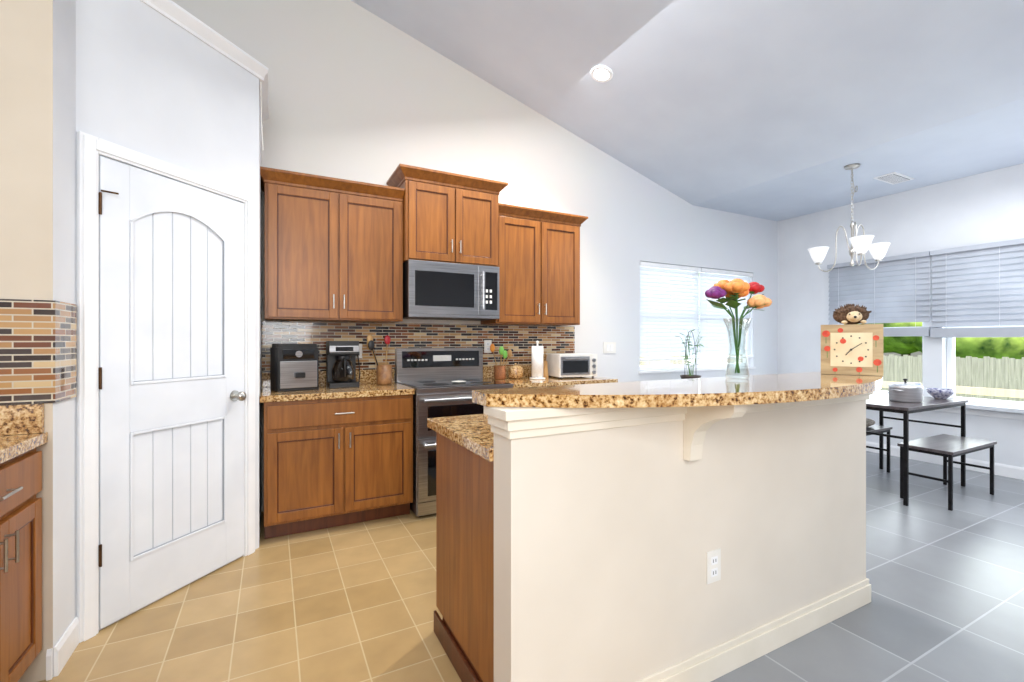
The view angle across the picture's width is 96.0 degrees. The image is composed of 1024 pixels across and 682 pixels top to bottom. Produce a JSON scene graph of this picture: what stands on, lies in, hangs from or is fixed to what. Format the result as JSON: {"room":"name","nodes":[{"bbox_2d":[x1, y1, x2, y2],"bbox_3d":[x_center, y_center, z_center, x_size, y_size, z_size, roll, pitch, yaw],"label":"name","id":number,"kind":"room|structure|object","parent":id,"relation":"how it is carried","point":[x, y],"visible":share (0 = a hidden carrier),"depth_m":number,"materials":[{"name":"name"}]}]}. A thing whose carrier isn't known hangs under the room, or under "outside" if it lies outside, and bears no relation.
{"room":"dining room and kitchen","nodes":[
{"label":"dining room and kitchen","id":0,"kind":"room"},
{"bbox_2d":[0,0,260,681],"bbox_3d":[-2.055,-0.200,2.388,1.300,2.900,1.526,0,0,-28],"label":"wall","id":1,"kind":"structure","parent":0,"point":[139,76],"depth_m":1.88,"materials":[{"name":"paint"}]},
{"bbox_2d":[0,299,76,435],"bbox_3d":[-2.029,0.092,1.643,0.656,0.485,0.224,0,0,-28],"label":"backsplash","id":2,"kind":"structure","parent":1,"relation":"attached to","point":[38,354],"depth_m":1.68,"materials":[{"name":"tile"}]},
{"bbox_2d":[77,131,254,642],"bbox_3d":[-1.662,0.190,2.324,0.026,2.120,0.873,0,0,17],"label":"door frame","id":3,"kind":"structure","parent":1,"relation":"attached to","point":[91,149],"depth_m":1.95,"materials":[{"name":"white wood"}]},
{"bbox_2d":[99,156,245,628],"bbox_3d":[-1.656,0.222,2.324,0.534,2.033,0.530,0,0,-28],"label":"pantry door","id":4,"kind":"structure","parent":1,"relation":"in","point":[172,395],"depth_m":2.25,"materials":[{"name":"white wood"}]},
{"bbox_2d":[140,0,268,123],"bbox_3d":[-1.751,-1.620,2.639,0.630,0.070,1.362,0,0,-28],"label":"crown molding","id":5,"kind":"structure","parent":1,"relation":"attached to","point":[177,14],"depth_m":2.48,"materials":[{"name":"white wood"}]},
{"bbox_2d":[260,82,263,149],"bbox_3d":[-1.537,-1.380,2.830,0.007,0.401,0.048,0,0,-11],"label":"cable","id":6,"kind":"object","parent":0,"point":[261,115],"visible":1,"depth_m":2.82,"materials":[{"name":"white plastic"}]},
{"bbox_2d":[172,0,776,511],"bbox_3d":[0.257,-1.018,4.519,7.610,4.536,0.120,0,0,-28],"label":"wall","id":7,"kind":"structure","parent":0,"point":[356,92],"depth_m":4.12,"materials":[{"name":"paint"}]},
{"bbox_2d":[260,166,404,322],"bbox_3d":[-1.332,-0.650,3.412,0.985,1.000,0.374,0,0,-28],"label":"upper cabinet","id":8,"kind":"object","parent":7,"relation":"attached to","point":[333,249],"visible":0.96,"depth_m":3.27,"materials":[{"name":"brown wood"}]},
{"bbox_2d":[262,321,574,380],"bbox_3d":[-0.599,0.091,4.001,2.768,0.478,0.008,0,0,-28],"label":"backsplash","id":9,"kind":"structure","parent":7,"relation":"attached to","point":[519,341],"depth_m":3.88,"materials":[{"name":"tile"}]},
{"bbox_2d":[356,344,361,357],"bbox_3d":[-1.230,0.080,3.663,0.072,0.116,0.008,0,0,-28],"label":"outlet","id":10,"kind":"object","parent":9,"relation":"attached to","point":[360,349],"visible":0.27,"depth_m":3.67,"materials":[{"name":"white plastic"}]},
{"bbox_2d":[356,352,359,381],"bbox_3d":[-1.238,0.209,3.605,0.096,0.248,0.094,0,0,-28],"label":"power cord","id":11,"kind":"object","parent":10,"relation":"hanging from","point":[357,355],"visible":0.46,"depth_m":3.61,"materials":[{"name":"black plastic"}]},
{"bbox_2d":[484,340,491,352],"bbox_3d":[-0.219,0.050,4.189,0.072,0.116,0.008,0,0,-28],"label":"outlet","id":12,"kind":"object","parent":9,"relation":"attached to","point":[487,343],"visible":0.98,"depth_m":4.19,"materials":[{"name":"white plastic"}]},
{"bbox_2d":[386,164,507,266],"bbox_3d":[-0.531,-0.958,3.790,0.896,0.695,0.444,0,0,-28],"label":"upper cabinet","id":13,"kind":"object","parent":7,"relation":"attached to","point":[448,217],"visible":0.98,"depth_m":3.60,"materials":[{"name":"brown wood"}]},
{"bbox_2d":[403,260,498,320],"bbox_3d":[-0.520,-0.395,3.769,0.750,0.425,0.469,0,0,-28],"label":"microwave","id":14,"kind":"object","parent":13,"relation":"attached to","point":[432,290],"visible":1,"depth_m":3.58,"materials":[{"name":"silver metal"}]},
{"bbox_2d":[481,203,587,325],"bbox_3d":[0.210,-0.650,4.215,0.922,1.000,0.374,0,0,-28],"label":"upper cabinet","id":15,"kind":"object","parent":7,"relation":"attached to","point":[539,266],"visible":0.96,"depth_m":4.05,"materials":[{"name":"brown wood"}]},
{"bbox_2d":[603,342,615,352],"bbox_3d":[1.029,0.070,4.846,0.164,0.116,0.011,0,0,-28],"label":"light switch","id":16,"kind":"object","parent":7,"relation":"attached to","point":[609,347],"visible":1,"depth_m":4.84,"materials":[{"name":"white plastic"}]},
{"bbox_2d":[640,272,747,369],"bbox_3d":[2.212,-0.275,5.573,1.926,1.206,0.048,0,0,-28],"label":"window","id":17,"kind":"structure","parent":7,"relation":"in","point":[696,363],"depth_m":5.57,"materials":[{"name":"plastic"}]},
{"bbox_2d":[640,261,700,360],"bbox_3d":[1.814,-0.326,5.296,0.948,1.092,0.064,0,0,-28],"label":"window blind","id":18,"kind":"object","parent":17,"relation":"attached to","point":[669,303],"visible":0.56,"depth_m":5.28,"materials":[{"name":"plastic"}]},
{"bbox_2d":[698,268,752,358],"bbox_3d":[2.667,-0.326,5.740,0.948,1.092,0.064,0,0,-28],"label":"window blind","id":19,"kind":"object","parent":17,"relation":"attached to","point":[714,334],"visible":0.67,"depth_m":5.66,"materials":[{"name":"plastic"}]},
{"bbox_2d":[638,367,755,373],"bbox_3d":[2.245,0.343,5.508,1.970,0.024,0.078,0,0,-28],"label":"sill","id":20,"kind":"structure","parent":7,"relation":"attached to","point":[682,370],"depth_m":5.35,"materials":[{"name":"white wood"}]},
{"bbox_2d":[38,451,1023,681],"bbox_3d":[1.866,1.280,1.439,7.680,0.060,7.070,0,0,-28],"label":"floor","id":21,"kind":"structure","parent":0,"point":[355,602],"depth_m":2.12,"materials":[{"name":"tile"}]},
{"bbox_2d":[0,432,47,681],"bbox_3d":[-0.923,0.740,-0.479,0.658,1.020,4.604,0,0,-28],"label":"base cabinet","id":22,"kind":"object","parent":21,"relation":"on","point":[20,557],"visible":1,"depth_m":1.55,"materials":[{"name":"brown wood"}]},
{"bbox_2d":[260,369,414,538],"bbox_3d":[-1.250,0.740,3.292,0.957,1.020,0.662,0,0,-28],"label":"base cabinet","id":23,"kind":"object","parent":21,"relation":"on","point":[334,457],"visible":1,"depth_m":3.03,"materials":[{"name":"brown wood"}]},
{"bbox_2d":[270,344,318,391],"bbox_3d":[-1.505,0.177,3.202,0.270,0.315,0.350,0,0,-36],"label":"air fryer","id":24,"kind":"object","parent":23,"relation":"on","point":[294,367],"visible":1,"depth_m":3.10,"materials":[{"name":"black plastic"}]},
{"bbox_2d":[326,341,358,387],"bbox_3d":[-1.248,0.167,3.394,0.202,0.335,0.267,0,0,-28],"label":"coffee maker","id":25,"kind":"object","parent":23,"relation":"on","point":[340,364],"visible":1,"depth_m":3.32,"materials":[{"name":"black plastic"}]},
{"bbox_2d":[367,335,391,384],"bbox_3d":[-1.029,0.142,3.575,0.208,0.385,0.170,0,0,-28],"label":"utensil crock","id":26,"kind":"object","parent":23,"relation":"on","point":[384,374],"visible":1,"depth_m":3.52,"materials":[{"name":"ceramic"}]},
{"bbox_2d":[395,348,513,516],"bbox_3d":[-0.457,0.655,3.648,0.762,1.190,0.741,0,0,-28],"label":"range oven","id":27,"kind":"object","parent":21,"relation":"on","point":[443,382],"visible":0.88,"depth_m":3.38,"materials":[{"name":"silver metal"}]},
{"bbox_2d":[434,430,493,681],"bbox_3d":[0.017,0.813,1.833,0.468,0.873,0.638,0,0,-28],"label":"base cabinet","id":28,"kind":"object","parent":21,"relation":"on","point":[464,630],"depth_m":1.69,"materials":[{"name":"brown wood"}]},
{"bbox_2d":[427,414,493,461],"bbox_3d":[0.642,0.355,2.165,1.942,0.039,0.651,0,0,-28],"label":"countertop","id":29,"kind":"structure","parent":28,"relation":"on","point":[472,432],"depth_m":1.74,"materials":[{"name":"beige stone"}]},
{"bbox_2d":[483,365,617,387],"bbox_3d":[0.332,0.740,4.116,1.050,1.020,0.662,0,0,-28],"label":"base cabinet","id":30,"kind":"object","parent":21,"relation":"on","point":[524,381],"visible":0.02,"depth_m":4.02,"materials":[{"name":"stone"}]},
{"bbox_2d":[490,344,511,379],"bbox_3d":[-0.088,0.179,4.048,0.146,0.312,0.194,0,0,-28],"label":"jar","id":31,"kind":"object","parent":30,"relation":"on","point":[500,372],"visible":1,"depth_m":4.00,"materials":[{"name":"brown ceramic"}]},
{"bbox_2d":[507,363,523,378],"bbox_3d":[0.031,0.265,4.120,0.150,0.139,0.150,0,0,-28],"label":"canister","id":32,"kind":"object","parent":30,"relation":"on","point":[515,371],"visible":1,"depth_m":4.06,"materials":[{"name":"ceramic"}]},
{"bbox_2d":[530,341,544,379],"bbox_3d":[0.224,0.165,4.063,0.140,0.339,0.140,0,0,-28],"label":"paper towel roll","id":33,"kind":"object","parent":30,"relation":"on","point":[537,362],"visible":1,"depth_m":4.02,"materials":[{"name":"white paper"}]},
{"bbox_2d":[543,354,547,377],"bbox_3d":[0.279,0.229,4.232,0.080,0.212,0.110,0,0,-13],"label":"knife block","id":34,"kind":"object","parent":30,"relation":"on","point":[545,369],"visible":0.44,"depth_m":4.20,"materials":[{"name":"brown wood"}]},
{"bbox_2d":[546,353,596,377],"bbox_3d":[0.559,0.227,4.270,0.390,0.215,0.322,0,0,-21],"label":"toaster oven","id":35,"kind":"object","parent":30,"relation":"on","point":[573,365],"visible":1,"depth_m":4.16,"materials":[{"name":"white plastic"}]},
{"bbox_2d":[866,424,891,472],"bbox_3d":[3.176,1.032,4.337,0.800,0.434,0.340,0,0,-28],"label":"bench","id":36,"kind":"object","parent":21,"relation":"on","point":[878,428],"visible":0.27,"depth_m":4.37,"materials":[{"name":"metal"}]},
{"bbox_2d":[866,418,874,426],"bbox_3d":[3.159,0.769,4.327,0.704,0.090,0.304,0,0,-28],"label":"cushion","id":37,"kind":"object","parent":36,"relation":"on","point":[870,422],"visible":0.06,"depth_m":4.27,"materials":[{"name":"grey fabric"}]},
{"bbox_2d":[866,392,967,505],"bbox_3d":[3.300,0.877,4.001,1.050,0.744,0.650,0,0,-28],"label":"dining table","id":38,"kind":"object","parent":21,"relation":"on","point":[880,402],"visible":0.62,"depth_m":3.72,"materials":[{"name":"laminate"}]},
{"bbox_2d":[888,379,922,402],"bbox_3d":[3.292,0.409,3.856,0.308,0.190,0.228,0,0,-28],"label":"stock pot","id":39,"kind":"object","parent":38,"relation":"on","point":[905,391],"visible":1,"depth_m":3.78,"materials":[{"name":"metal"}]},
{"bbox_2d":[926,388,954,398],"bbox_3d":[3.736,0.461,4.019,0.190,0.085,0.190,0,0,-28],"label":"bowl","id":40,"kind":"object","parent":38,"relation":"on","point":[939,393],"visible":1,"depth_m":3.98,"materials":[{"name":"ceramic"}]},
{"bbox_2d":[897,434,996,510],"bbox_3d":[3.504,1.032,3.707,0.800,0.434,0.340,0,0,-28],"label":"bench","id":41,"kind":"object","parent":21,"relation":"on","point":[945,446],"visible":0.81,"depth_m":3.65,"materials":[{"name":"laminate"}]},
{"bbox_3d":[1.935,0.851,4.928,0.338,0.801,0.345,0,0,-28],"label":"plant stand","id":42,"kind":"object","parent":21,"relation":"on","visible":0},
{"bbox_2d":[676,329,702,378],"bbox_3d":[1.921,0.160,4.946,0.427,0.578,0.223,0,0,-28],"label":"potted plant","id":43,"kind":"object","parent":42,"relation":"on","point":[689,376],"visible":0.92,"depth_m":4.92,"materials":[{"name":"plant"}]},
{"bbox_2d":[484,392,872,681],"bbox_3d":[0.760,0.723,1.940,1.988,1.054,0.454,0,0,-28],"label":"wall","id":44,"kind":"structure","parent":0,"point":[612,526],"depth_m":1.60,"materials":[{"name":"paint"}]},
{"bbox_2d":[472,372,882,407],"bbox_3d":[0.874,0.176,1.722,2.010,0.038,0.482,0,0,-28],"label":"bar","id":45,"kind":"object","parent":44,"relation":"on","point":[761,389],"visible":0.92,"depth_m":1.46,"materials":[{"name":"beige stone"}]},
{"bbox_2d":[723,318,751,378],"bbox_3d":[0.939,0.031,1.921,0.112,0.250,0.112,0,0,-28],"label":"glass vase","id":46,"kind":"object","parent":45,"relation":"on","point":[730,339],"visible":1,"depth_m":1.91,"materials":[{"name":"clear glass"}]},
{"bbox_2d":[705,279,771,372],"bbox_3d":[0.929,-0.065,1.934,0.361,0.399,0.230,0,0,-28],"label":"roses","id":47,"kind":"object","parent":46,"relation":"in","point":[733,291],"visible":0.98,"depth_m":1.91,"materials":[{"name":"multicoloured plant"}]},
{"bbox_2d":[821,324,882,375],"bbox_3d":[1.575,0.040,2.142,0.232,0.232,0.084,0,0,35],"label":"clock","id":48,"kind":"object","parent":45,"relation":"on","point":[851,349],"visible":1,"depth_m":2.11,"materials":[{"name":"beige wood"}]},
{"bbox_2d":[833,303,871,323],"bbox_3d":[1.570,-0.125,2.139,0.124,0.098,0.147,0,0,-28],"label":"plush","id":49,"kind":"object","parent":48,"relation":"on","point":[851,314],"visible":1,"depth_m":2.12,"materials":[{"name":"fur"}]},
{"bbox_2d":[706,548,720,583],"bbox_3d":[0.750,0.837,1.712,0.072,0.116,0.007,0,0,-28],"label":"outlet","id":50,"kind":"object","parent":44,"relation":"attached to","point":[713,565],"visible":1,"depth_m":1.71,"materials":[{"name":"white plastic"}]},
{"bbox_2d":[683,405,746,460],"bbox_3d":[0.684,0.309,1.566,0.060,0.225,0.205,0,0,-28],"label":"corbel bracket","id":51,"kind":"object","parent":44,"relation":"attached to","point":[699,422],"visible":0.67,"depth_m":1.60,"materials":[{"name":"beige wood"}]},
{"bbox_2d":[351,0,1023,220],"bbox_3d":[1.879,-2.493,1.446,7.650,1.786,7.070,0,0,-28],"label":"ceiling","id":52,"kind":"structure","parent":0,"point":[692,102],"depth_m":3.56,"materials":[{"name":"paint"}]},
{"bbox_2d":[591,65,612,82],"bbox_3d":[0.730,-2.171,3.751,0.177,0.059,0.184,0,0,-28],"label":"recessed light","id":53,"kind":"object","parent":52,"relation":"in","point":[601,73],"visible":1,"depth_m":3.74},
{"bbox_2d":[808,163,890,271],"bbox_3d":[3.106,-1.127,4.263,0.640,0.944,0.619,0,0,-28],"label":"pendant chandelier","id":54,"kind":"object","parent":52,"relation":"hanging from","point":[861,245],"visible":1,"depth_m":4.21,"materials":[{"name":"white glass"}]},
{"bbox_2d":[873,172,914,184],"bbox_3d":[3.746,-1.592,4.520,0.380,0.013,0.180,0,0,-28],"label":"ceiling vent","id":55,"kind":"object","parent":52,"relation":"in","point":[892,178],"visible":0.98,"depth_m":4.50,"materials":[{"name":"white metal"}]},
{"bbox_2d":[777,163,1023,467],"bbox_3d":[5.229,-0.175,3.122,0.160,2.850,6.950,0,0,-28],"label":"wall","id":56,"kind":"structure","parent":0,"point":[983,208],"depth_m":4.87,"materials":[{"name":"paint"}]},
{"bbox_2d":[827,251,930,335],"bbox_3d":[4.049,-0.482,5.135,0.064,0.865,0.970,0,0,-28],"label":"window blind","id":57,"kind":"object","parent":56,"relation":"attached to","point":[893,289],"visible":0.81,"depth_m":5.01,"materials":[{"name":"plastic"}]},
{"bbox_2d":[837,322,1023,406],"bbox_3d":[4.419,-0.125,4.775,0.060,1.466,1.906,0,0,-28],"label":"window","id":58,"kind":"structure","parent":56,"relation":"in","point":[950,362],"depth_m":4.66,"materials":[{"name":"plastic"}]},
{"bbox_2d":[866,441,1023,479],"bbox_3d":[5.125,1.194,3.136,0.014,0.109,6.830,0,0,-28],"label":"baseboard","id":59,"kind":"structure","parent":56,"relation":"attached to","point":[1004,470],"depth_m":4.52,"materials":[{"name":"white wood"}]},
{"bbox_2d":[930,238,1023,337],"bbox_3d":[4.508,-0.475,4.253,0.064,0.880,1.002,0,0,-28],"label":"window blind","id":60,"kind":"object","parent":56,"relation":"attached to","point":[978,285],"visible":1,"depth_m":4.38,"materials":[{"name":"plastic"}]},
{"bbox_2d":[932,402,1023,419],"bbox_3d":[4.301,0.658,4.714,0.204,0.104,2.030,0,0,-28],"label":"sill","id":61,"kind":"structure","parent":56,"relation":"attached to","point":[1002,411],"depth_m":4.30,"materials":[{"name":"white wood"}]},
{"label":"outside","id":62,"kind":"structure","parent":0,"visible":0},
{"bbox_3d":[8.505,2.285,26.975,100.000,0.070,100.000,0,0,-28],"label":"ground","id":63,"kind":"structure","parent":62,"visible":0},
{"bbox_2d":[640,353,1023,401],"bbox_3d":[1.193,1.370,10.767,28.060,1.760,42.000,0,0,-28],"label":"fence","id":64,"kind":"object","parent":63,"relation":"on","point":[897,370],"depth_m":14.94,"materials":[{"name":"beige wood"}]},
{"bbox_2d":[640,363,1023,401],"bbox_3d":[8.349,1.500,9.949,0.120,1.500,16.060,0,0,-28],"label":"fence rail","id":65,"kind":"object","parent":63,"relation":"on","point":[993,392],"depth_m":8.72,"materials":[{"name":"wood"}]},
{"bbox_2d":[844,322,921,355],"bbox_3d":[17.206,-1.349,20.196,5.368,7.397,4.189,0,0,-28],"label":"tree","id":66,"kind":"object","parent":63,"relation":"on","point":[890,345],"depth_m":18.76,"materials":[{"name":"green plant"}]},
{"bbox_2d":[913,326,1023,358],"bbox_3d":[18.574,-1.208,17.124,5.742,7.049,5.004,0,0,-28],"label":"tree","id":67,"kind":"object","parent":63,"relation":"on","point":[989,346],"depth_m":15.87,"materials":[{"name":"green plant"}]}
]}

